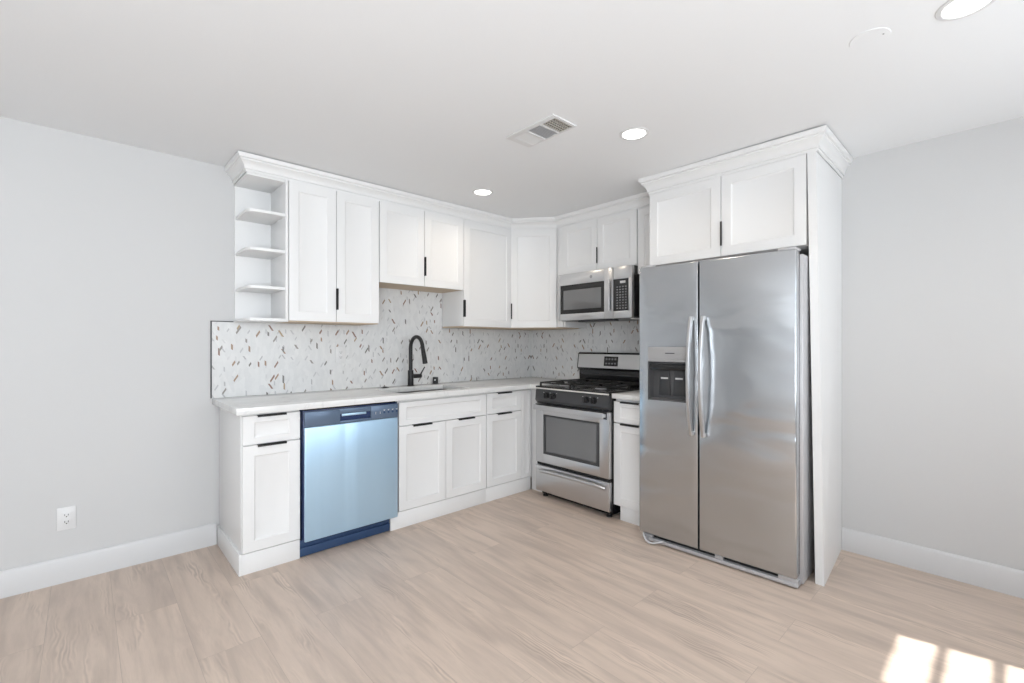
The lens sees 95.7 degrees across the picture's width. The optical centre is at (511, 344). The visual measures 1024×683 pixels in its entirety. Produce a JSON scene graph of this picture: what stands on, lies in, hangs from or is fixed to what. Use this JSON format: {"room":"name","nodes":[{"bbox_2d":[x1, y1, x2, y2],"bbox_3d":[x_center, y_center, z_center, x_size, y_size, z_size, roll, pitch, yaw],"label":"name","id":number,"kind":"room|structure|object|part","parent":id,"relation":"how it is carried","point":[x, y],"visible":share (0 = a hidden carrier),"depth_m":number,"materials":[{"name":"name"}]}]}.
{"room":"kitchen","nodes":[
{"label":"kitchen","id":0,"kind":"room"},
{"bbox_2d":[0,116,530,570],"bbox_3d":[-1.899,0.065,2.961,5.840,2.383,0.120,0,0,-43],"label":"wall","id":1,"kind":"structure","parent":0,"point":[117,259],"depth_m":2.56,"materials":[{"name":"grey paint"}]},
{"bbox_2d":[57,506,75,530],"bbox_3d":[-2.356,0.921,2.450,0.074,0.118,0.009,0,0,-43],"label":"wall outlet","id":2,"kind":"object","parent":1,"relation":"attached to","point":[66,516],"visible":1,"depth_m":2.45,"materials":[{"name":"white plastic"}]},
{"bbox_2d":[62,511,70,525],"bbox_3d":[-2.354,0.921,2.448,0.034,0.068,0.002,0,0,-43],"label":"receptacle","id":3,"kind":"object","parent":2,"relation":"attached to","point":[66,515],"depth_m":2.45,"materials":[{"name":"white plastic"}]},
{"bbox_2d":[0,523,216,598],"bbox_3d":[-2.883,1.190,1.960,2.795,0.133,0.014,0,0,-43],"label":"baseboard","id":4,"kind":"structure","parent":1,"relation":"attached to","point":[27,578],"depth_m":2.54,"materials":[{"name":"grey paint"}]},
{"bbox_2d":[234,172,287,322],"bbox_3d":[-1.593,-0.584,2.939,0.228,0.886,0.326,0,0,-43],"label":"upper cabinet","id":5,"kind":"object","parent":1,"relation":"attached to","point":[260,201],"visible":1,"depth_m":2.99,"materials":[{"name":"white paint"}]},
{"bbox_3d":[-1.705,-0.584,3.049,0.212,0.886,0.013,0,0,-43],"label":"panel","id":6,"kind":"part","parent":5,"relation":"part of","materials":[{"name":"white paint"}]},
{"bbox_3d":[-1.600,-1.020,2.935,0.212,0.014,0.296,0,0,-43],"label":"panel","id":7,"kind":"part","parent":5,"relation":"part of","materials":[{"name":"white paint"}]},
{"bbox_3d":[-1.597,-0.347,2.935,0.208,0.018,0.300,0,0,-43],"label":"shelf","id":8,"kind":"part","parent":5,"relation":"part of","materials":[{"name":"white paint"}]},
{"bbox_3d":[-1.597,-0.577,2.935,0.208,0.018,0.300,0,0,-43],"label":"shelf","id":9,"kind":"part","parent":5,"relation":"part of","materials":[{"name":"white paint"}]},
{"bbox_3d":[-1.597,-0.807,2.935,0.208,0.018,0.300,0,0,-43],"label":"shelf","id":10,"kind":"part","parent":5,"relation":"part of","materials":[{"name":"white paint"}]},
{"bbox_3d":[-1.595,-0.150,2.929,0.212,0.018,0.312,0,0,-43],"label":"panel","id":11,"kind":"part","parent":5,"relation":"part of","materials":[{"name":"white paint"}]},
{"bbox_3d":[-1.512,-0.584,3.008,0.016,0.886,0.316,0,0,-43],"label":"panel","id":12,"kind":"part","parent":5,"relation":"part of","materials":[{"name":"white paint"}]},
{"bbox_2d":[280,180,378,324],"bbox_3d":[-1.277,-0.585,3.218,0.612,0.884,0.328,0,0,-43],"label":"upper cabinet","id":13,"kind":"object","parent":1,"relation":"attached to","point":[333,236],"visible":0.94,"depth_m":3.08,"materials":[{"name":"white paint"}]},
{"bbox_3d":[-1.294,-0.588,3.009,0.297,0.878,0.020,0,0,-43],"label":"door","id":14,"kind":"part","parent":13,"relation":"part of","materials":[{"name":"white paint"}]},
{"bbox_3d":[-1.288,-0.148,3.230,0.610,0.010,0.297,0,0,-43],"label":"panel","id":15,"kind":"part","parent":13,"relation":"part of","materials":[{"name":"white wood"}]},
{"bbox_3d":[-1.173,-0.302,3.107,0.011,0.142,0.024,0,0,-43],"label":"handle","id":16,"kind":"part","parent":13,"relation":"part of","materials":[{"name":"black metal"}]},
{"bbox_3d":[-1.070,-0.588,3.216,0.305,0.878,0.020,0,0,-43],"label":"door","id":17,"kind":"part","parent":13,"relation":"part of","materials":[{"name":"white paint"}]},
{"bbox_2d":[210,288,530,397],"bbox_3d":[-0.842,-0.054,3.848,2.828,0.784,0.011,0,0,-43],"label":"backsplash","id":18,"kind":"structure","parent":1,"relation":"attached to","point":[247,359],"depth_m":3.58,"materials":[{"name":"tile"}]},
{"bbox_3d":[-1.835,0.096,2.930,0.124,0.484,0.011,0,0,-43],"label":"edge trim","id":19,"kind":"part","parent":18,"relation":"part of","materials":[{"name":"white tile"}]},
{"bbox_2d":[336,347,345,362],"bbox_3d":[-1.272,0.078,3.440,0.074,0.118,0.009,0,0,-43],"label":"wall outlet","id":20,"kind":"object","parent":18,"relation":"attached to","point":[340,351],"visible":1,"depth_m":3.44,"materials":[{"name":"white plastic"}]},
{"bbox_2d":[339,350,342,358],"bbox_3d":[-1.270,0.078,3.438,0.034,0.068,0.002,0,0,-43],"label":"receptacle","id":21,"kind":"object","parent":20,"relation":"attached to","point":[340,351],"depth_m":3.44,"materials":[{"name":"white plastic"}]},
{"bbox_2d":[379,201,463,292],"bbox_3d":[-0.776,-0.736,3.682,0.750,0.581,0.328,0,0,-43],"label":"upper cabinet","id":22,"kind":"object","parent":1,"relation":"attached to","point":[420,250],"visible":0.93,"depth_m":3.55,"materials":[{"name":"white paint"}]},
{"bbox_3d":[-0.818,-0.736,3.449,0.368,0.581,0.020,0,0,-43],"label":"door","id":23,"kind":"part","parent":22,"relation":"part of","materials":[{"name":"white paint"}]},
{"bbox_3d":[-0.787,-0.451,3.693,0.748,0.010,0.297,0,0,-43],"label":"panel","id":24,"kind":"part","parent":22,"relation":"part of","materials":[{"name":"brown wood"}]},
{"bbox_3d":[-0.670,-0.598,3.572,0.011,0.145,0.024,0,0,-43],"label":"handle","id":25,"kind":"part","parent":22,"relation":"part of","materials":[{"name":"black metal"}]},
{"bbox_3d":[-0.542,-0.736,3.704,0.373,0.581,0.020,0,0,-43],"label":"door","id":26,"kind":"part","parent":22,"relation":"part of","materials":[{"name":"white paint"}]},
{"bbox_2d":[224,150,649,230],"bbox_3d":[-0.434,-1.077,3.528,2.982,0.099,1.125,0,0,-13],"label":"crown molding","id":27,"kind":"structure","parent":1,"relation":"attached to","point":[242,162],"depth_m":3.46,"materials":[{"name":"white paint"}]},
{"bbox_2d":[442,220,510,328],"bbox_3d":[-0.302,-0.585,4.120,0.538,0.884,0.328,0,0,-43],"label":"upper cabinet","id":28,"kind":"object","parent":1,"relation":"attached to","point":[484,302],"visible":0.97,"depth_m":3.99,"materials":[{"name":"white paint"}]},
{"bbox_3d":[-0.392,-0.296,3.829,0.011,0.140,0.024,0,0,-43],"label":"handle","id":29,"kind":"part","parent":28,"relation":"part of","materials":[{"name":"black metal"}]},
{"bbox_3d":[-0.313,-0.148,4.131,0.536,0.010,0.297,0,0,-43],"label":"panel","id":30,"kind":"part","parent":28,"relation":"part of","materials":[{"name":"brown wood"}]},
{"bbox_3d":[-0.206,-0.588,4.015,0.533,0.878,0.020,0,0,-43],"label":"door","id":31,"kind":"part","parent":28,"relation":"part of","materials":[{"name":"white paint"}]},
{"bbox_2d":[0,0,1023,217],"bbox_3d":[-0.398,-1.177,1.339,5.840,0.100,4.540,0,0,-43],"label":"ceiling","id":32,"kind":"structure","parent":0,"point":[424,98],"depth_m":1.96,"materials":[{"name":"white paint"}]},
{"bbox_2d":[472,188,492,195],"bbox_3d":[-0.217,-1.124,3.430,0.158,0.006,0.158,0,0,-43],"label":"recessed light","id":33,"kind":"object","parent":32,"relation":"in","point":[481,192],"visible":1,"depth_m":3.43,"materials":[{"name":"white plastic"}]},
{"bbox_2d":[506,114,576,146],"bbox_3d":[0.149,-1.123,2.452,0.181,0.007,0.348,0,0,-43],"label":"ceiling vent","id":34,"kind":"object","parent":32,"relation":"in","point":[554,123],"visible":1,"depth_m":2.44,"materials":[{"name":"white plastic"}]},
{"bbox_2d":[619,127,648,139],"bbox_3d":[0.653,-1.124,2.478,0.158,0.006,0.158,0,0,-43],"label":"recessed light","id":35,"kind":"object","parent":32,"relation":"in","point":[632,133],"visible":1,"depth_m":2.47,"materials":[{"name":"white plastic"}]},
{"bbox_2d":[849,27,890,49],"bbox_3d":[1.318,-1.125,1.707,0.123,0.004,0.123,0,0,-43],"label":"cover plate","id":36,"kind":"object","parent":32,"relation":"attached to","point":[872,37],"visible":1,"depth_m":1.70,"materials":[{"name":"white paint"}]},
{"bbox_2d":[935,0,995,20],"bbox_3d":[1.508,-1.124,1.535,0.158,0.006,0.158,0,0,-43],"label":"recessed light","id":37,"kind":"object","parent":32,"relation":"in","point":[951,10],"visible":1,"depth_m":1.55,"materials":[{"name":"white plastic"}]},
{"bbox_2d":[0,477,1023,682],"bbox_3d":[-0.398,1.306,1.339,5.840,0.100,4.540,0,0,-43],"label":"floor","id":38,"kind":"structure","parent":0,"point":[528,586],"depth_m":2.10,"materials":[{"name":"brown wood"}]},
{"bbox_2d":[217,408,299,576],"bbox_3d":[-1.540,0.816,2.804,0.317,0.880,0.574,0,0,-43],"label":"base cabinet","id":39,"kind":"object","parent":38,"relation":"on","point":[258,529],"visible":0.94,"depth_m":2.62,"materials":[{"name":"white paint"}]},
{"bbox_3d":[-1.355,0.472,2.613,0.298,0.157,0.020,0,0,-43],"label":"drawer","id":40,"kind":"part","parent":39,"relation":"part of","materials":[{"name":"white paint"}]},
{"bbox_3d":[-1.355,0.848,2.613,0.298,0.581,0.020,0,0,-43],"label":"door","id":41,"kind":"part","parent":39,"relation":"part of","materials":[{"name":"white paint"}]},
{"bbox_3d":[-1.350,0.397,2.605,0.150,0.011,0.023,0,0,-43],"label":"handle","id":42,"kind":"part","parent":39,"relation":"part of","materials":[{"name":"black metal"}]},
{"bbox_3d":[-1.349,0.561,2.606,0.150,0.011,0.023,0,0,-43],"label":"handle","id":43,"kind":"part","parent":39,"relation":"part of","materials":[{"name":"black metal"}]},
{"bbox_2d":[299,401,397,556],"bbox_3d":[-1.183,0.818,3.107,0.616,0.876,0.578,0,0,-43],"label":"dishwasher","id":44,"kind":"object","parent":38,"relation":"on","point":[349,454],"visible":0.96,"depth_m":2.87,"materials":[{"name":"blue metal"}]},
{"bbox_2d":[299,410,300,539],"bbox_3d":[-1.199,0.770,3.128,0.610,0.772,0.526,0,0,-43],"label":"tub","id":45,"kind":"object","parent":44,"relation":"in","point":[299,410],"depth_m":2.73,"materials":[{"name":"blue plastic"}]},
{"bbox_3d":[-1.040,1.179,2.921,0.575,0.042,0.012,0,0,-43],"label":"toe plate","id":46,"kind":"part","parent":44,"relation":"part of","materials":[{"name":"blue"}]},
{"bbox_3d":[-1.038,1.225,2.919,0.575,0.050,0.020,0,0,-43],"label":"toe plate","id":47,"kind":"part","parent":44,"relation":"part of","materials":[{"name":"blue"}]},
{"bbox_3d":[-0.989,0.442,2.905,0.602,0.088,0.014,0,0,-43],"label":"control panel","id":48,"kind":"part","parent":44,"relation":"part of","materials":[{"name":"blue"}]},
{"bbox_3d":[-0.987,0.450,2.915,0.198,0.042,0.002,0,0,-43],"label":"pocket handle","id":49,"kind":"part","parent":44,"relation":"part of","materials":[{"name":"blue plastic"}]},
{"bbox_2d":[389,393,485,530],"bbox_3d":[-0.694,0.816,3.587,0.829,0.880,0.574,0,0,-43],"label":"base cabinet","id":50,"kind":"object","parent":38,"relation":"on","point":[442,440],"visible":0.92,"depth_m":3.38,"materials":[{"name":"white paint"}]},
{"bbox_3d":[-0.633,0.851,3.280,0.381,0.575,0.020,0,0,-43],"label":"door","id":51,"kind":"part","parent":50,"relation":"part of","materials":[{"name":"white paint"}]},
{"bbox_3d":[-0.632,0.567,3.269,0.155,0.011,0.023,0,0,-43],"label":"handle","id":52,"kind":"part","parent":50,"relation":"part of","materials":[{"name":"black metal"}]},
{"bbox_3d":[-0.351,0.851,3.542,0.381,0.575,0.020,0,0,-43],"label":"door","id":53,"kind":"part","parent":50,"relation":"part of","materials":[{"name":"white paint"}]},
{"bbox_3d":[-0.348,0.567,3.531,0.155,0.011,0.023,0,0,-43],"label":"handle","id":54,"kind":"part","parent":50,"relation":"part of","materials":[{"name":"black metal"}]},
{"bbox_2d":[485,389,541,501],"bbox_3d":[0.041,0.816,4.187,1.064,0.880,0.691,0,0,-43],"label":"base cabinet","id":55,"kind":"object","parent":38,"relation":"on","point":[511,462],"visible":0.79,"depth_m":3.85,"materials":[{"name":"white paint"}]},
{"bbox_2d":[212,377,567,415],"bbox_3d":[-0.603,0.357,3.595,2.820,0.038,0.691,0,0,-43],"label":"countertop","id":56,"kind":"structure","parent":55,"relation":"on","point":[258,404],"depth_m":3.06,"materials":[{"name":"white stone"}]},
{"bbox_2d":[407,335,427,385],"bbox_3d":[-0.716,0.133,3.718,0.160,0.411,0.266,0,0,-43],"label":"faucet","id":57,"kind":"object","parent":56,"relation":"on","point":[411,375],"visible":1,"depth_m":3.74,"materials":[{"name":"black metal"}]},
{"bbox_3d":[-0.759,0.072,3.691,0.030,0.289,0.216,0,0,-43],"label":"spout","id":58,"kind":"part","parent":57,"relation":"part of","materials":[{"name":"black metal"}]},
{"bbox_2d":[396,389,446,392],"bbox_3d":[-0.677,0.466,3.548,0.640,0.180,0.408,0,0,-43],"label":"sink","id":59,"kind":"object","parent":56,"relation":"in","point":[435,389],"visible":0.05,"depth_m":3.75,"materials":[{"name":"silver metal"}]},
{"bbox_2d":[432,377,437,383],"bbox_3d":[-0.652,0.309,3.948,0.052,0.058,0.052,0,0,-43],"label":"air gap","id":60,"kind":"object","parent":56,"relation":"on","point":[435,379],"visible":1,"depth_m":3.93,"materials":[{"name":"black metal"}]},
{"bbox_3d":[-0.065,0.475,3.806,0.381,0.162,0.020,0,0,-43],"label":"drawer","id":61,"kind":"part","parent":55,"relation":"part of","materials":[{"name":"white paint"}]},
{"bbox_3d":[-0.065,0.850,3.806,0.381,0.576,0.020,0,0,-43],"label":"door","id":62,"kind":"part","parent":55,"relation":"part of","materials":[{"name":"white paint"}]},
{"bbox_3d":[0.118,0.766,3.975,0.112,0.744,0.020,0,0,-43],"label":"filler panel","id":63,"kind":"part","parent":55,"relation":"part of","materials":[{"name":"white paint"}]},
{"bbox_2d":[533,352,639,516],"bbox_3d":[0.666,0.665,3.778,0.700,1.183,0.758,0,0,-43],"label":"gas range","id":64,"kind":"object","parent":38,"relation":"on","point":[575,422],"visible":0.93,"depth_m":3.59,"materials":[{"name":"silver metal"}]},
{"bbox_3d":[0.425,0.515,3.571,0.039,0.042,0.697,0,0,-43],"label":"door handle","id":65,"kind":"part","parent":64,"relation":"part of","materials":[{"name":"silver metal"}]},
{"bbox_3d":[0.435,1.030,3.558,0.062,0.048,0.660,0,0,-43],"label":"drawer handle","id":66,"kind":"part","parent":64,"relation":"part of","materials":[{"name":"silver metal"}]},
{"bbox_3d":[0.443,0.362,3.575,0.006,0.011,0.731,0,0,-43],"label":"trim","id":67,"kind":"part","parent":64,"relation":"part of","materials":[{"name":"white metal"}]},
{"bbox_3d":[0.457,0.423,3.588,0.045,0.102,0.731,0,0,-43],"label":"control panel","id":68,"kind":"part","parent":64,"relation":"part of","materials":[{"name":"grey plastic"}]},
{"bbox_3d":[0.460,1.099,3.591,0.037,0.210,0.733,0,0,-43],"label":"storage drawer","id":69,"kind":"part","parent":64,"relation":"part of","materials":[{"name":"silver metal"}]},
{"bbox_3d":[0.460,0.730,3.591,0.037,0.477,0.733,0,0,-43],"label":"oven door","id":70,"kind":"part","parent":64,"relation":"part of","materials":[{"name":"silver metal"}]},
{"bbox_2d":[536,384,639,395],"bbox_3d":[0.675,0.357,3.790,0.625,0.026,0.739,0,0,-43],"label":"cooktop","id":71,"kind":"object","parent":64,"relation":"in","point":[571,390],"depth_m":3.59,"materials":[{"name":"black metal"}]},
{"bbox_3d":[0.856,0.148,3.952,0.018,0.120,0.735,0,0,-43],"label":"steel panel","id":72,"kind":"part","parent":64,"relation":"part of","materials":[{"name":"grey metal"}]},
{"bbox_3d":[0.869,0.266,3.963,0.010,0.010,0.689,0,0,-43],"label":"vent rail","id":73,"kind":"part","parent":64,"relation":"part of","materials":[{"name":"grey plastic"}]},
{"bbox_2d":[614,399,639,525],"bbox_3d":[1.042,0.822,3.432,0.619,0.868,0.272,0,0,-43],"label":"base cabinet","id":74,"kind":"object","parent":38,"relation":"on","point":[626,412],"visible":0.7,"depth_m":3.25,"materials":[{"name":"white paint"}]},
{"bbox_2d":[612,390,639,400],"bbox_3d":[1.038,0.370,3.428,0.636,0.035,0.273,0,0,-43],"label":"countertop","id":75,"kind":"structure","parent":74,"relation":"on","point":[630,395],"depth_m":3.25,"materials":[{"name":"white stone"}]},
{"bbox_3d":[0.830,0.484,3.236,0.020,0.150,0.271,0,0,-43],"label":"drawer","id":76,"kind":"part","parent":74,"relation":"part of","materials":[{"name":"white paint"}]},
{"bbox_3d":[0.823,0.413,3.231,0.023,0.011,0.150,0,0,-43],"label":"handle","id":77,"kind":"part","parent":74,"relation":"part of","materials":[{"name":"black metal"}]},
{"bbox_3d":[0.823,0.569,3.231,0.023,0.011,0.150,0,0,-43],"label":"handle","id":78,"kind":"part","parent":74,"relation":"part of","materials":[{"name":"black metal"}]},
{"bbox_2d":[640,246,814,587],"bbox_3d":[1.371,0.378,2.900,0.902,1.757,0.812,0,0,45],"label":"refrigerator","id":79,"kind":"object","parent":38,"relation":"on","point":[726,438],"visible":0.97,"depth_m":2.59,"materials":[{"name":"silver metal"}]},
{"bbox_3d":[0.962,0.057,2.855,0.259,0.079,0.023,0,0,45],"label":"dispenser panel","id":80,"kind":"part","parent":79,"relation":"part of","materials":[{"name":"grey metal"}]},
{"bbox_3d":[0.977,0.357,2.874,0.381,1.690,0.065,0,0,45],"label":"freezer door","id":81,"kind":"part","parent":79,"relation":"part of","materials":[{"name":"silver metal"}]},
{"bbox_3d":[1.039,0.188,2.712,0.024,0.702,0.077,0,0,45],"label":"handle","id":82,"kind":"part","parent":79,"relation":"part of","materials":[{"name":"silver metal"}]},
{"bbox_3d":[1.090,0.188,2.661,0.024,0.702,0.077,0,0,45],"label":"handle","id":83,"kind":"part","parent":79,"relation":"part of","materials":[{"name":"silver metal"}]},
{"bbox_3d":[1.294,0.357,2.558,0.499,1.690,0.065,0,0,45],"label":"door","id":84,"kind":"part","parent":79,"relation":"part of","materials":[{"name":"silver metal"}]},
{"bbox_2d":[807,151,841,585],"bbox_3d":[1.793,0.120,2.650,0.079,2.272,0.605,0,0,42],"label":"end panel","id":85,"kind":"object","parent":38,"relation":"on","point":[824,184],"visible":1,"depth_m":2.51,"materials":[{"name":"white paint"}]},
{"bbox_2d":[531,117,1023,570],"bbox_3d":[1.702,0.065,3.281,0.120,2.383,4.300,0,0,-43],"label":"wall","id":86,"kind":"structure","parent":0,"point":[933,229],"depth_m":2.53,"materials":[{"name":"grey paint"}]},
{"bbox_2d":[500,229,578,329],"bbox_3d":[0.199,-0.585,4.375,0.581,0.884,0.634,0,0,-43],"label":"upper cabinet","id":87,"kind":"object","parent":86,"relation":"attached to","point":[533,252],"visible":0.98,"depth_m":4.16,"materials":[{"name":"white paint"}]},
{"bbox_3d":[0.195,-0.588,4.163,0.407,0.878,0.020,0,0,9],"label":"door","id":88,"kind":"part","parent":87,"relation":"part of","materials":[{"name":"white paint"}]},
{"bbox_3d":[0.205,-0.148,4.383,0.562,0.010,0.630,0,0,-43],"label":"panel","id":89,"kind":"part","parent":87,"relation":"part of","materials":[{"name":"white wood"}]},
{"bbox_2d":[531,320,639,378],"bbox_3d":[0.784,-0.078,4.178,0.008,0.832,1.719,0,0,-43],"label":"backsplash","id":90,"kind":"structure","parent":86,"relation":"attached to","point":[554,353],"depth_m":4.39,"materials":[{"name":"tile"}]},
{"bbox_2d":[557,209,637,327],"bbox_3d":[0.784,-0.589,3.929,0.328,0.876,0.822,0,0,-43],"label":"upper cabinet","id":91,"kind":"object","parent":86,"relation":"attached to","point":[611,241],"visible":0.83,"depth_m":3.81,"materials":[{"name":"white paint"}]},
{"bbox_3d":[0.548,-0.376,4.211,0.292,0.450,0.088,0,0,-43],"label":"panel","id":92,"kind":"part","parent":91,"relation":"part of","materials":[{"name":"white paint"}]},
{"bbox_3d":[0.577,-0.816,3.943,0.020,0.421,0.372,0,0,-43],"label":"door","id":93,"kind":"part","parent":91,"relation":"part of","materials":[{"name":"white paint"}]},
{"bbox_2d":[558,265,639,322],"bbox_3d":[0.792,-0.390,3.856,0.416,0.412,0.755,0,0,-43],"label":"microwave","id":94,"kind":"object","parent":91,"relation":"attached to","point":[608,294],"visible":0.96,"depth_m":3.69,"materials":[{"name":"silver metal"}]},
{"bbox_3d":[0.603,-0.398,3.810,0.030,0.396,0.566,0,0,-43],"label":"door","id":95,"kind":"part","parent":94,"relation":"part of","materials":[{"name":"silver metal"}]},
{"bbox_3d":[0.751,-0.379,3.610,0.024,0.254,0.032,0,0,-43],"label":"door handle","id":96,"kind":"part","parent":94,"relation":"part of","materials":[{"name":"silver metal"}]},
{"bbox_3d":[0.853,-0.398,3.539,0.030,0.396,0.167,0,0,-43],"label":"control panel","id":97,"kind":"part","parent":94,"relation":"part of","materials":[{"name":"silver metal"}]},
{"bbox_3d":[0.831,-0.816,3.669,0.020,0.421,0.368,0,0,-43],"label":"door","id":98,"kind":"part","parent":91,"relation":"part of","materials":[{"name":"white paint"}]},
{"bbox_2d":[638,206,649,273],"bbox_3d":[1.155,-0.780,3.536,0.316,0.493,0.253,0,0,-43],"label":"upper cabinet","id":99,"kind":"object","parent":86,"relation":"attached to","point":[643,213],"visible":0.28,"depth_m":3.48,"materials":[{"name":"white paint"}]},
{"bbox_2d":[650,154,808,265],"bbox_3d":[1.459,-0.773,3.005,0.592,0.485,0.936,0,0,-43],"label":"upper cabinet","id":100,"kind":"object","parent":86,"relation":"attached to","point":[764,208],"visible":0.88,"depth_m":2.75,"materials":[{"name":"white paint"}]},
{"bbox_3d":[1.105,-0.773,2.983,0.020,0.484,0.479,0,0,-43],"label":"door","id":101,"kind":"part","parent":100,"relation":"part of","materials":[{"name":"white paint"}]},
{"bbox_3d":[1.265,-0.666,2.796,0.024,0.145,0.011,0,0,-43],"label":"handle","id":102,"kind":"part","parent":100,"relation":"part of","materials":[{"name":"black metal"}]},
{"bbox_2d":[638,125,852,195],"bbox_3d":[1.466,-1.071,2.978,0.638,0.110,1.090,0,0,-43],"label":"crown molding","id":103,"kind":"structure","parent":100,"relation":"attached to","point":[821,139],"depth_m":2.67,"materials":[{"name":"white paint"}]},
{"bbox_3d":[1.423,-0.773,2.640,0.020,0.484,0.449,0,0,-43],"label":"door","id":104,"kind":"part","parent":100,"relation":"part of","materials":[{"name":"white paint"}]},
{"bbox_2d":[842,527,1023,598],"bbox_3d":[2.566,1.190,2.248,0.014,0.133,1.608,0,0,-43],"label":"baseboard","id":105,"kind":"structure","parent":86,"relation":"attached to","point":[998,578],"depth_m":2.52,"materials":[{"name":"white paint"}]}
]}

